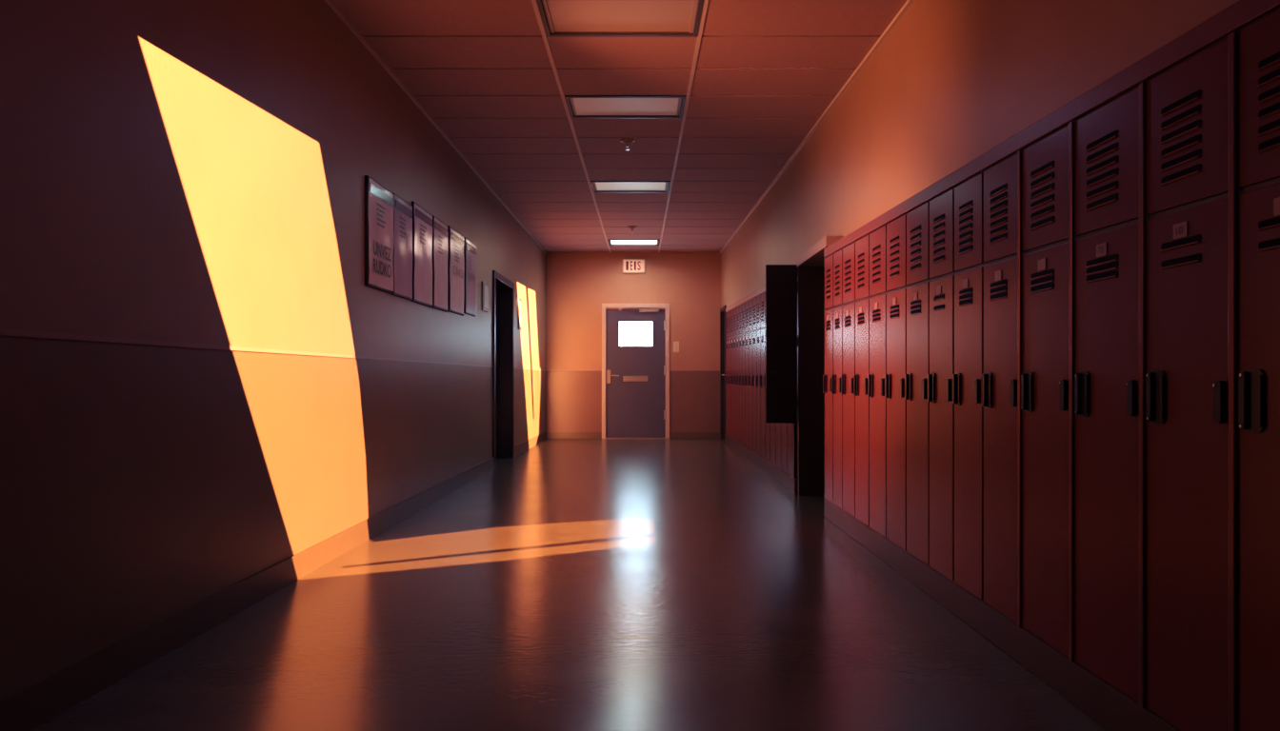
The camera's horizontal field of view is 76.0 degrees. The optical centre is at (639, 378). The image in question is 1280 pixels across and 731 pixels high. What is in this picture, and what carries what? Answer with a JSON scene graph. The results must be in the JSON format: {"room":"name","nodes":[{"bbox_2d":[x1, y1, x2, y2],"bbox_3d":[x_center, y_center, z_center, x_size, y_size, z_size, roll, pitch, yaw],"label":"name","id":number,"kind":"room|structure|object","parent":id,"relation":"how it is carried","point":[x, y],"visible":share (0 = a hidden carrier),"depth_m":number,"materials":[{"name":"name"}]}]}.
{"room":"school corridor","nodes":[
{"label":"school corridor","id":0,"kind":"room"},
{"bbox_2d":[0,0,545,699],"bbox_3d":[-1.760,-0.557,5.270,0.300,3.025,15.548,0,0,1],"label":"wall","id":1,"kind":"structure","parent":0,"point":[192,171],"depth_m":3.11,"materials":[{"name":"paint"}]},
{"bbox_2d":[0,329,545,371],"bbox_3d":[-1.609,-0.119,5.170,0.006,0.016,15.342,0,0,1],"label":"trim","id":2,"kind":"structure","parent":1,"relation":"attached to","point":[7,332],"depth_m":2.94,"materials":[{"name":"beige"}]},
{"bbox_2d":[0,431,546,730],"bbox_3d":[-1.604,0.896,5.170,0.016,0.118,15.343,0,0,1],"label":"baseboard","id":3,"kind":"structure","parent":1,"relation":"attached to","point":[28,709],"depth_m":2.95,"materials":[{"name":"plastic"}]},
{"bbox_2d":[364,175,393,293],"bbox_3d":[-1.601,-0.868,5.046,0.026,0.650,0.464,0,0,1],"label":"poster","id":4,"kind":"object","parent":1,"relation":"attached to","point":[378,200],"visible":1,"depth_m":4.99,"materials":[{"name":"grey paper"}]},
{"bbox_2d":[390,192,412,300],"bbox_3d":[-1.593,-0.869,5.494,0.026,0.660,0.409,0,0,1],"label":"poster","id":5,"kind":"object","parent":1,"relation":"attached to","point":[402,210],"visible":0.98,"depth_m":5.46,"materials":[{"name":"grey paper"}]},
{"bbox_2d":[411,201,432,307],"bbox_3d":[-1.585,-0.886,5.971,0.026,0.701,0.478,0,0,1],"label":"poster","id":6,"kind":"object","parent":1,"relation":"attached to","point":[422,220],"visible":0.99,"depth_m":5.93,"materials":[{"name":"grey paper"}]},
{"bbox_2d":[324,0,546,253],"bbox_3d":[-1.601,-1.960,5.170,0.022,0.020,15.343,0,0,1],"label":"trim","id":7,"kind":"structure","parent":1,"relation":"attached to","point":[330,3],"depth_m":5.68,"materials":[{"name":"grey"}]},
{"bbox_2d":[432,215,448,311],"bbox_3d":[-1.577,-0.891,6.463,0.026,0.701,0.432,0,0,1],"label":"poster","id":8,"kind":"object","parent":1,"relation":"attached to","point":[440,242],"visible":0.98,"depth_m":6.42,"materials":[{"name":"grey paper"}]},
{"bbox_2d":[447,225,464,316],"bbox_3d":[-1.567,-0.901,6.995,0.026,0.701,0.517,0,0,1],"label":"poster","id":9,"kind":"object","parent":1,"relation":"attached to","point":[455,260],"visible":0.98,"depth_m":6.94,"materials":[{"name":"grey paper"}]},
{"bbox_2d":[463,237,476,316],"bbox_3d":[-1.558,-0.918,7.511,0.026,0.678,0.402,0,0,1],"label":"poster","id":10,"kind":"object","parent":1,"relation":"attached to","point":[470,250],"visible":0.98,"depth_m":7.46,"materials":[{"name":"grey paper"}]},
{"bbox_2d":[481,280,488,312],"bbox_3d":[-1.548,-0.810,8.197,0.022,0.286,0.257,0,0,1],"label":"wall plaque","id":11,"kind":"object","parent":1,"relation":"attached to","point":[485,287],"visible":1,"depth_m":8.14,"materials":[{"name":"grey"}]},
{"bbox_2d":[492,270,514,468],"bbox_3d":[-1.675,-0.090,9.215,0.332,2.090,1.210,0,0,0],"label":"door","id":12,"kind":"structure","parent":1,"relation":"in","point":[503,289],"depth_m":9.75,"materials":[{"name":"black"}]},
{"bbox_2d":[518,298,521,329],"bbox_3d":[-1.511,-0.803,10.309,0.022,0.384,0.203,0,0,1],"label":"wall plaque","id":13,"kind":"object","parent":1,"relation":"attached to","point":[519,300],"visible":1,"depth_m":10.25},
{"bbox_2d":[31,439,1108,730],"bbox_3d":[-0.100,1.015,5.220,5.000,0.120,15.840,0,0,0],"label":"floor","id":14,"kind":"structure","parent":0,"point":[571,585],"depth_m":3.10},
{"bbox_2d":[725,311,728,435],"bbox_3d":[1.443,-0.098,11.844,0.394,1.854,0.310,0,0,0],"label":"locker","id":15,"kind":"object","parent":14,"relation":"on","point":[727,375],"visible":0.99,"depth_m":11.85,"materials":[{"name":"red metal"}]},
{"bbox_2d":[727,309,731,437],"bbox_3d":[1.443,-0.095,11.532,0.394,1.847,0.310,0,0,0],"label":"locker","id":16,"kind":"object","parent":14,"relation":"on","point":[730,337],"visible":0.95,"depth_m":11.57,"materials":[{"name":"red metal"}]},
{"bbox_2d":[730,308,734,439],"bbox_3d":[1.443,-0.091,11.221,0.394,1.840,0.310,0,0,0],"label":"locker","id":17,"kind":"object","parent":14,"relation":"on","point":[731,310],"visible":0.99,"depth_m":11.25,"materials":[{"name":"red metal"}]},
{"bbox_2d":[732,306,736,440],"bbox_3d":[1.443,-0.087,10.909,0.394,1.833,0.310,0,0,0],"label":"locker","id":18,"kind":"object","parent":14,"relation":"on","point":[734,309],"visible":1,"depth_m":10.91,"materials":[{"name":"red metal"}]},
{"bbox_2d":[735,305,739,442],"bbox_3d":[1.443,-0.084,10.597,0.394,1.826,0.310,0,0,0],"label":"locker","id":19,"kind":"object","parent":14,"relation":"on","point":[737,307],"visible":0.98,"depth_m":10.59,"materials":[{"name":"red metal"}]},
{"bbox_2d":[738,303,742,444],"bbox_3d":[1.443,-0.080,10.285,0.394,1.819,0.310,0,0,0],"label":"locker","id":20,"kind":"object","parent":14,"relation":"on","point":[740,306],"visible":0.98,"depth_m":10.29,"materials":[{"name":"red metal"}]},
{"bbox_2d":[740,301,745,446],"bbox_3d":[1.443,-0.077,9.973,0.394,1.812,0.310,0,0,0],"label":"locker","id":21,"kind":"object","parent":14,"relation":"on","point":[744,303],"visible":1,"depth_m":9.99,"materials":[{"name":"red metal"}]},
{"bbox_2d":[744,300,749,448],"bbox_3d":[1.443,-0.073,9.662,0.394,1.805,0.310,0,0,0],"label":"locker","id":22,"kind":"object","parent":14,"relation":"on","point":[747,302],"visible":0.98,"depth_m":9.65,"materials":[{"name":"red"}]},
{"bbox_2d":[725,284,765,312],"bbox_3d":[1.262,-0.937,9.350,0.009,0.180,5.300,0,0,0],"label":"rail","id":23,"kind":"object","parent":22,"relation":"attached to","point":[759,290],"visible":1,"depth_m":9.62,"materials":[{"name":"brown paint"}]},
{"bbox_2d":[747,297,753,452],"bbox_3d":[1.443,-0.070,9.350,0.394,1.798,0.310,0,0,0],"label":"locker","id":24,"kind":"object","parent":14,"relation":"on","point":[750,330],"visible":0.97,"depth_m":9.38,"materials":[{"name":"red"}]},
{"bbox_2d":[751,295,757,453],"bbox_3d":[1.443,-0.066,9.038,0.394,1.790,0.310,0,0,0],"label":"locker","id":25,"kind":"object","parent":14,"relation":"on","point":[754,330],"visible":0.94,"depth_m":9.07,"materials":[{"name":"red metal"}]},
{"bbox_2d":[755,293,760,457],"bbox_3d":[1.443,-0.063,8.726,0.394,1.783,0.310,0,0,0],"label":"locker","id":26,"kind":"object","parent":14,"relation":"on","point":[758,297],"visible":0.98,"depth_m":8.72,"materials":[{"name":"red metal"}]},
{"bbox_2d":[726,435,797,495],"bbox_3d":[1.443,0.893,9.350,0.354,0.124,5.300,0,0,0],"label":"plinth","id":27,"kind":"object","parent":14,"relation":"on","point":[790,483],"visible":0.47,"depth_m":8.15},
{"bbox_2d":[760,290,765,459],"bbox_3d":[1.443,-0.059,8.415,0.394,1.776,0.310,0,0,0],"label":"locker","id":28,"kind":"object","parent":14,"relation":"on","point":[763,294],"visible":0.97,"depth_m":8.38,"materials":[{"name":"red metal"}]},
{"bbox_2d":[760,300,763,321],"bbox_3d":[1.260,-0.684,8.429,0.008,0.202,0.140,0,0,0],"label":"vent","id":29,"kind":"object","parent":28,"relation":"attached to","point":[762,302],"depth_m":8.44,"materials":[{"name":"black"}]},
{"bbox_2d":[763,375,770,462],"bbox_3d":[1.443,-0.056,8.103,0.394,1.769,0.310,0,0,0],"label":"locker","id":30,"kind":"object","parent":14,"relation":"on","point":[768,425],"visible":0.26,"depth_m":8.07,"materials":[{"name":"red metal"}]},
{"bbox_2d":[770,422,775,466],"bbox_3d":[1.443,-0.052,7.791,0.394,1.762,0.310,0,0,0],"label":"locker","id":31,"kind":"object","parent":14,"relation":"on","point":[772,425],"visible":0.03,"depth_m":7.78,"materials":[{"name":"red metal"}]},
{"bbox_2d":[775,422,780,469],"bbox_3d":[1.443,-0.049,7.479,0.394,1.755,0.310,0,0,0],"label":"locker","id":32,"kind":"object","parent":14,"relation":"on","point":[777,425],"visible":0.06,"depth_m":7.46,"materials":[{"name":"red metal"}]},
{"bbox_2d":[765,264,797,479],"bbox_3d":[1.333,-0.046,6.832,0.614,1.750,0.357,0,0,0],"label":"door","id":33,"kind":"structure","parent":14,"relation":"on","point":[781,280],"depth_m":6.66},
{"bbox_2d":[780,422,788,475],"bbox_3d":[1.443,-0.045,7.168,0.394,1.748,0.310,0,0,0],"label":"locker","id":34,"kind":"object","parent":14,"relation":"on","point":[784,426],"visible":0.03,"depth_m":7.16,"materials":[{"name":"red metal"}]},
{"bbox_2d":[822,252,834,503],"bbox_3d":[1.443,-0.025,5.477,0.394,1.709,0.244,0,0,0],"label":"locker","id":35,"kind":"object","parent":14,"relation":"on","point":[829,260],"visible":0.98,"depth_m":5.47,"materials":[{"name":"red metal"}]},
{"bbox_2d":[825,269,830,299],"bbox_3d":[1.260,-0.626,5.488,0.008,0.195,0.111,0,0,0],"label":"vent","id":36,"kind":"object","parent":35,"relation":"attached to","point":[828,271],"depth_m":5.49,"materials":[{"name":"black"}]},
{"bbox_2d":[825,320,830,331],"bbox_3d":[1.260,-0.350,5.488,0.008,0.065,0.111,0,0,0],"label":"vent","id":37,"kind":"object","parent":35,"relation":"attached to","point":[828,323],"depth_m":5.49,"materials":[{"name":"black"}]},
{"bbox_2d":[831,247,843,511],"bbox_3d":[1.443,-0.023,5.229,0.394,1.703,0.248,0,0,0],"label":"locker","id":38,"kind":"object","parent":14,"relation":"on","point":[836,378],"visible":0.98,"depth_m":5.22,"materials":[{"name":"red metal"}]},
{"bbox_2d":[834,264,839,297],"bbox_3d":[1.260,-0.622,5.240,0.008,0.195,0.113,0,0,0],"label":"vent","id":39,"kind":"object","parent":38,"relation":"attached to","point":[836,267],"depth_m":5.25,"materials":[{"name":"black"}]},
{"bbox_2d":[834,318,839,329],"bbox_3d":[1.260,-0.346,5.240,0.008,0.065,0.113,0,0,0],"label":"vent","id":40,"kind":"object","parent":38,"relation":"attached to","point":[836,320],"depth_m":5.25,"materials":[{"name":"black"}]},
{"bbox_2d":[840,240,856,518],"bbox_3d":[1.443,-0.020,4.958,0.394,1.698,0.290,0,0,0],"label":"locker","id":41,"kind":"object","parent":14,"relation":"on","point":[849,251],"visible":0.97,"depth_m":4.95,"materials":[{"name":"red metal"}]},
{"bbox_2d":[844,259,850,293],"bbox_3d":[1.260,-0.616,4.971,0.008,0.194,0.132,0,0,0],"label":"vent","id":42,"kind":"object","parent":41,"relation":"attached to","point":[847,261],"depth_m":4.97,"materials":[{"name":"black"}]},
{"bbox_2d":[844,316,850,327],"bbox_3d":[1.260,-0.342,4.971,0.008,0.064,0.132,0,0,0],"label":"vent","id":43,"kind":"object","parent":41,"relation":"attached to","point":[847,318],"depth_m":4.97,"materials":[{"name":"black"}]},
{"bbox_2d":[853,232,870,528],"bbox_3d":[1.443,-0.017,4.662,0.394,1.691,0.296,0,0,0],"label":"locker","id":44,"kind":"object","parent":14,"relation":"on","point":[862,245],"visible":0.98,"depth_m":4.65,"materials":[{"name":"red metal"}]},
{"bbox_2d":[857,252,863,289],"bbox_3d":[1.260,-0.611,4.676,0.008,0.193,0.134,0,0,0],"label":"vent","id":45,"kind":"object","parent":44,"relation":"attached to","point":[860,255],"depth_m":4.68,"materials":[{"name":"black"}]},
{"bbox_2d":[857,312,863,325],"bbox_3d":[1.260,-0.337,4.676,0.008,0.064,0.134,0,0,0],"label":"vent","id":46,"kind":"object","parent":44,"relation":"attached to","point":[860,315],"depth_m":4.68,"materials":[{"name":"black"}]},
{"bbox_2d":[867,222,887,539],"bbox_3d":[1.443,-0.013,4.357,0.394,1.684,0.310,0,0,0],"label":"locker","id":47,"kind":"object","parent":14,"relation":"on","point":[878,292],"visible":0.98,"depth_m":4.35,"materials":[{"name":"red metal"}]},
{"bbox_2d":[871,244,879,283],"bbox_3d":[1.260,-0.605,4.371,0.008,0.193,0.141,0,0,0],"label":"vent","id":48,"kind":"object","parent":47,"relation":"attached to","point":[875,249],"depth_m":4.38,"materials":[{"name":"black"}]},
{"bbox_2d":[872,308,879,322],"bbox_3d":[1.260,-0.332,4.371,0.008,0.064,0.141,0,0,0],"label":"vent","id":49,"kind":"object","parent":47,"relation":"attached to","point":[875,311],"depth_m":4.37,"materials":[{"name":"black"}]},
{"bbox_2d":[884,212,907,552],"bbox_3d":[1.443,-0.010,4.044,0.394,1.677,0.312,0,0,0],"label":"locker","id":50,"kind":"object","parent":14,"relation":"on","point":[896,229],"visible":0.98,"depth_m":4.03,"materials":[{"name":"red metal"}]},
{"bbox_2d":[889,235,899,278],"bbox_3d":[1.260,-0.599,4.058,0.008,0.192,0.141,0,0,0],"label":"vent","id":51,"kind":"object","parent":50,"relation":"attached to","point":[893,239],"depth_m":4.06,"materials":[{"name":"black"}]},
{"bbox_2d":[889,304,899,319],"bbox_3d":[1.260,-0.327,4.058,0.008,0.064,0.141,0,0,0],"label":"vent","id":52,"kind":"object","parent":50,"relation":"attached to","point":[893,309],"depth_m":4.06,"materials":[{"name":"black"}]},
{"bbox_2d":[904,200,929,567],"bbox_3d":[1.443,-0.006,3.734,0.394,1.670,0.304,0,0,0],"label":"locker","id":53,"kind":"object","parent":14,"relation":"on","point":[918,217],"visible":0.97,"depth_m":3.71,"materials":[{"name":"red metal"}]},
{"bbox_2d":[909,224,920,271],"bbox_3d":[1.260,-0.592,3.748,0.008,0.191,0.138,0,0,0],"label":"vent","id":54,"kind":"object","parent":53,"relation":"attached to","point":[914,230],"depth_m":3.75,"materials":[{"name":"black"}]},
{"bbox_2d":[910,299,920,315],"bbox_3d":[1.260,-0.322,3.748,0.008,0.064,0.138,0,0,0],"label":"vent","id":55,"kind":"object","parent":53,"relation":"attached to","point":[915,304],"depth_m":3.74,"materials":[{"name":"black"}]},
{"bbox_2d":[823,0,1279,257],"bbox_3d":[1.262,-0.807,3.520,0.009,0.150,4.160,0,0,0],"label":"trim","id":56,"kind":"structure","parent":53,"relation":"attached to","point":[1241,12],"depth_m":2.25,"materials":[{"name":"red paint"}]},
{"bbox_2d":[927,186,954,583],"bbox_3d":[1.443,-0.003,3.440,0.394,1.663,0.279,0,0,0],"label":"locker","id":57,"kind":"object","parent":14,"relation":"on","point":[941,206],"visible":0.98,"depth_m":3.43,"materials":[{"name":"red metal"}]},
{"bbox_2d":[933,213,944,263],"bbox_3d":[1.260,-0.587,3.453,0.008,0.191,0.127,0,0,0],"label":"vent","id":58,"kind":"object","parent":57,"relation":"attached to","point":[938,218],"depth_m":3.45,"materials":[{"name":"black"}]},
{"bbox_2d":[933,294,944,311],"bbox_3d":[1.260,-0.317,3.453,0.008,0.064,0.127,0,0,0],"label":"vent","id":59,"kind":"object","parent":57,"relation":"attached to","point":[938,299],"depth_m":3.45,"materials":[{"name":"black"}]},
{"bbox_2d":[952,169,983,602],"bbox_3d":[1.443,0.001,3.158,0.394,1.657,0.281,0,0,0],"label":"locker","id":60,"kind":"object","parent":14,"relation":"on","point":[969,194],"visible":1,"depth_m":3.13,"materials":[{"name":"red metal"}]},
{"bbox_2d":[958,200,972,254],"bbox_3d":[1.260,-0.581,3.171,0.008,0.190,0.127,0,0,0],"label":"vent","id":61,"kind":"object","parent":60,"relation":"attached to","point":[965,207],"depth_m":3.17,"materials":[{"name":"black"}]},
{"bbox_2d":[958,287,972,306],"bbox_3d":[1.260,-0.313,3.171,0.008,0.064,0.127,0,0,0],"label":"vent","id":62,"kind":"object","parent":60,"relation":"attached to","point":[965,294],"depth_m":3.17,"materials":[{"name":"black"}]},
{"bbox_2d":[981,148,1021,624],"bbox_3d":[1.443,0.004,2.867,0.394,1.650,0.298,0,0,0],"label":"locker","id":63,"kind":"object","parent":14,"relation":"on","point":[999,378],"visible":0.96,"depth_m":2.85,"materials":[{"name":"red metal"}]},
{"bbox_2d":[989,183,1007,243],"bbox_3d":[1.260,-0.576,2.881,0.008,0.190,0.135,0,0,0],"label":"vent","id":64,"kind":"object","parent":63,"relation":"attached to","point":[998,192],"depth_m":2.88,"materials":[{"name":"black"}]},
{"bbox_2d":[989,279,1007,300],"bbox_3d":[1.260,-0.308,2.881,0.008,0.063,0.135,0,0,0],"label":"vent","id":65,"kind":"object","parent":63,"relation":"attached to","point":[998,288],"depth_m":2.88,"materials":[{"name":"black"}]},
{"bbox_2d":[825,500,1179,730],"bbox_3d":[1.443,0.893,3.520,0.354,0.124,4.160,0,0,0],"label":"plinth","id":66,"kind":"object","parent":14,"relation":"on","point":[1107,706],"visible":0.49,"depth_m":2.73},
{"bbox_2d":[1017,120,1074,658],"bbox_3d":[1.443,0.007,2.558,0.394,1.644,0.335,0,0,0],"label":"locker","id":67,"kind":"object","parent":14,"relation":"on","point":[1042,165],"visible":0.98,"depth_m":2.56,"materials":[{"name":"red metal"}]},
{"bbox_2d":[1030,160,1054,230],"bbox_3d":[1.260,-0.569,2.568,0.008,0.189,0.147,0,0,0],"label":"vent","id":68,"kind":"object","parent":67,"relation":"attached to","point":[1042,174],"depth_m":2.57,"materials":[{"name":"black"}]},
{"bbox_2d":[1030,268,1054,293],"bbox_3d":[1.260,-0.303,2.568,0.008,0.063,0.147,0,0,0],"label":"vent","id":69,"kind":"object","parent":67,"relation":"attached to","point":[1042,280],"depth_m":2.57,"materials":[{"name":"black"}]},
{"bbox_2d":[1068,80,1145,703],"bbox_3d":[1.443,0.011,2.227,0.394,1.636,0.345,0,0,0],"label":"locker","id":70,"kind":"object","parent":14,"relation":"on","point":[1104,141],"visible":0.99,"depth_m":2.23,"materials":[{"name":"red metal"}]},
{"bbox_2d":[1085,129,1118,211],"bbox_3d":[1.260,-0.563,2.237,0.008,0.188,0.152,0,0,0],"label":"vent","id":71,"kind":"object","parent":70,"relation":"attached to","point":[1101,149],"depth_m":2.23,"materials":[{"name":"black"}]},
{"bbox_2d":[1085,253,1118,283],"bbox_3d":[1.260,-0.298,2.237,0.008,0.063,0.152,0,0,0],"label":"vent","id":72,"kind":"object","parent":70,"relation":"attached to","point":[1100,268],"depth_m":2.23,"materials":[{"name":"black"}]},
{"bbox_2d":[1139,29,1237,730],"bbox_3d":[1.443,0.015,1.901,0.394,1.629,0.322,0,0,0],"label":"locker","id":73,"kind":"object","parent":14,"relation":"on","point":[1184,107],"visible":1,"depth_m":1.91,"materials":[{"name":"red metal"}]},
{"bbox_2d":[1160,89,1201,185],"bbox_3d":[1.260,-0.556,1.910,0.008,0.187,0.141,0,0,0],"label":"vent","id":74,"kind":"object","parent":73,"relation":"attached to","point":[1180,114],"depth_m":1.91,"materials":[{"name":"black"}]},
{"bbox_2d":[1160,234,1201,269],"bbox_3d":[1.260,-0.292,1.910,0.008,0.063,0.141,0,0,0],"label":"vent","id":75,"kind":"object","parent":73,"relation":"attached to","point":[1178,251],"depth_m":1.91,"materials":[{"name":"black"}]},
{"bbox_2d":[1228,5,1279,730],"bbox_3d":[1.443,0.018,1.595,0.394,1.622,0.307,0,0,0],"label":"locker","id":76,"kind":"object","parent":14,"relation":"on","point":[1254,49],"visible":1,"depth_m":1.68,"materials":[{"name":"red metal"}]},
{"bbox_2d":[1257,51,1279,153],"bbox_3d":[1.260,-0.550,1.603,0.008,0.187,0.135,0,0,0],"label":"vent","id":77,"kind":"object","parent":76,"relation":"attached to","point":[1268,62],"depth_m":1.64,"materials":[{"name":"black"}]},
{"bbox_2d":[1257,216,1279,252],"bbox_3d":[1.260,-0.287,1.603,0.008,0.063,0.135,0,0,0],"label":"vent","id":78,"kind":"object","parent":76,"relation":"attached to","point":[1268,227],"depth_m":1.64,"materials":[{"name":"black"}]},
{"bbox_2d":[332,0,906,252],"bbox_3d":[-0.106,-1.980,5.170,3.318,0.020,15.321,0,0,0],"label":"ceiling","id":79,"kind":"structure","parent":0,"point":[767,71],"depth_m":5.72,"materials":[{"name":"tile"}]},
{"bbox_2d":[531,0,610,252],"bbox_3d":[-0.546,-1.983,5.170,0.024,0.034,15.341,0,0,1],"label":"trim","id":80,"kind":"structure","parent":79,"relation":"attached to","point":[534,4],"depth_m":5.72,"materials":[{"name":"grey"}]},
{"bbox_2d":[536,0,703,37],"bbox_3d":[-0.105,-1.992,4.472,0.873,0.056,0.486,0,0,0],"label":"ceiling light","id":81,"kind":"object","parent":79,"relation":"attached to","point":[560,18],"visible":1,"depth_m":4.50,"materials":[{"name":"grey plastic"}]},
{"bbox_2d":[564,95,686,119],"bbox_3d":[-0.102,-1.992,5.961,0.848,0.056,0.486,0,0,0],"label":"ceiling light","id":82,"kind":"object","parent":79,"relation":"attached to","point":[580,107],"visible":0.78,"depth_m":5.98,"materials":[{"name":"grey plastic"}]},
{"bbox_2d":[572,98,679,115],"bbox_3d":[-0.102,-2.001,5.961,0.753,0.038,0.436,0,0,0],"label":"diffuser","id":83,"kind":"object","parent":82,"relation":"attached to","point":[580,106],"depth_m":5.97,"materials":[{"name":"beige plastic"}]},
{"bbox_2d":[620,138,635,150],"bbox_3d":[-0.102,-1.929,6.777,0.124,0.083,0.124,0,0,0],"label":"sprinkler","id":84,"kind":"object","parent":79,"relation":"attached to","point":[627,141],"visible":1,"depth_m":6.75,"materials":[{"name":"grey metal"}]},
{"bbox_2d":[590,180,670,193],"bbox_3d":[-0.096,-1.992,8.444,0.807,0.056,0.486,0,0,0],"label":"ceiling light","id":85,"kind":"object","parent":79,"relation":"attached to","point":[598,187],"visible":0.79,"depth_m":8.50,"materials":[{"name":"grey plastic"}]},
{"bbox_2d":[595,182,665,190],"bbox_3d":[-0.096,-2.001,8.444,0.716,0.038,0.436,0,0,0],"label":"diffuser","id":86,"kind":"object","parent":85,"relation":"attached to","point":[598,186],"depth_m":8.48,"materials":[{"name":"beige plastic"}]},
{"bbox_2d":[627,225,637,233],"bbox_3d":[-0.099,-1.929,10.655,0.124,0.083,0.124,0,0,0],"label":"sprinkler","id":87,"kind":"object","parent":79,"relation":"attached to","point":[631,228],"visible":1,"depth_m":10.63,"materials":[{"name":"grey metal"}]},
{"bbox_2d":[607,240,659,245],"bbox_3d":[-0.089,-1.992,11.919,0.749,0.056,0.486,0,0,0],"label":"ceiling light","id":88,"kind":"object","parent":79,"relation":"attached to","point":[610,242],"visible":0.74,"depth_m":11.96,"materials":[{"name":"grey plastic"}]},
{"bbox_2d":[611,240,657,244],"bbox_3d":[-0.089,-2.001,11.919,0.665,0.038,0.436,0,0,0],"label":"diffuser","id":89,"kind":"object","parent":88,"relation":"attached to","point":[612,242],"depth_m":11.99,"materials":[{"name":"beige plastic"}]},
{"bbox_2d":[658,0,708,252],"bbox_3d":[0.340,-1.983,5.170,0.024,0.034,15.340,0,0,0],"label":"trim","id":90,"kind":"structure","parent":79,"relation":"attached to","point":[706,2],"depth_m":5.70,"materials":[{"name":"grey"}]},
{"bbox_2d":[545,252,720,432],"bbox_3d":[-0.050,-0.557,12.990,3.900,3.025,0.300,0,0,0],"label":"wall","id":91,"kind":"structure","parent":0,"point":[577,284],"depth_m":12.84,"materials":[{"name":"paint"}]},
{"bbox_2d":[546,432,719,439],"bbox_3d":[-0.105,0.902,12.833,2.714,0.105,0.014,0,0,0],"label":"baseboard","id":92,"kind":"structure","parent":91,"relation":"attached to","point":[550,435],"depth_m":12.83,"materials":[{"name":"plastic"}]},
{"bbox_2d":[622,259,644,273],"bbox_3d":[-0.096,-1.747,12.807,0.352,0.219,0.065,0,0,0],"label":"exit sign","id":93,"kind":"object","parent":91,"relation":"attached to","point":[630,266],"visible":1,"depth_m":12.78,"materials":[{"name":"beige plastic"}]},
{"bbox_2d":[601,303,669,439],"bbox_3d":[-0.067,-0.105,12.938,1.060,2.119,0.363,0,0,0],"label":"door","id":94,"kind":"structure","parent":91,"relation":"in","point":[635,343],"depth_m":12.85,"materials":[{"name":"grey paint"}]},
{"bbox_2d":[673,341,679,352],"bbox_3d":[0.566,-0.488,12.830,0.092,0.164,0.020,0,0,0],"label":"light switch","id":95,"kind":"object","parent":91,"relation":"attached to","point":[675,344],"visible":1,"depth_m":12.83,"materials":[{"name":"beige plastic"}]},
{"bbox_2d":[720,0,1239,308],"bbox_3d":[1.548,-0.557,5.270,0.300,3.025,15.548,0,0,-1],"label":"wall","id":96,"kind":"structure","parent":0,"point":[951,81],"depth_m":3.90,"materials":[{"name":"paint"}]},
{"bbox_2d":[720,305,726,442],"bbox_3d":[1.316,-0.060,12.430,0.165,2.030,0.640,0,0,0],"label":"door","id":97,"kind":"structure","parent":96,"relation":"in","point":[723,314],"depth_m":12.69,"materials":[{"name":"black"}]},
{"bbox_2d":[719,0,914,253],"bbox_3d":[1.389,-1.960,5.170,0.022,0.020,15.343,0,0,-1],"label":"trim","id":98,"kind":"structure","parent":96,"relation":"attached to","point":[908,3],"depth_m":5.67,"materials":[{"name":"grey"}]},
{"bbox_2d":[795,236,843,517],"bbox_3d":[1.446,-0.009,6.149,0.348,1.929,1.090,0,0,0],"label":"door","id":99,"kind":"structure","parent":96,"relation":"in","point":[810,265],"depth_m":6.61,"materials":[{"name":"black"}]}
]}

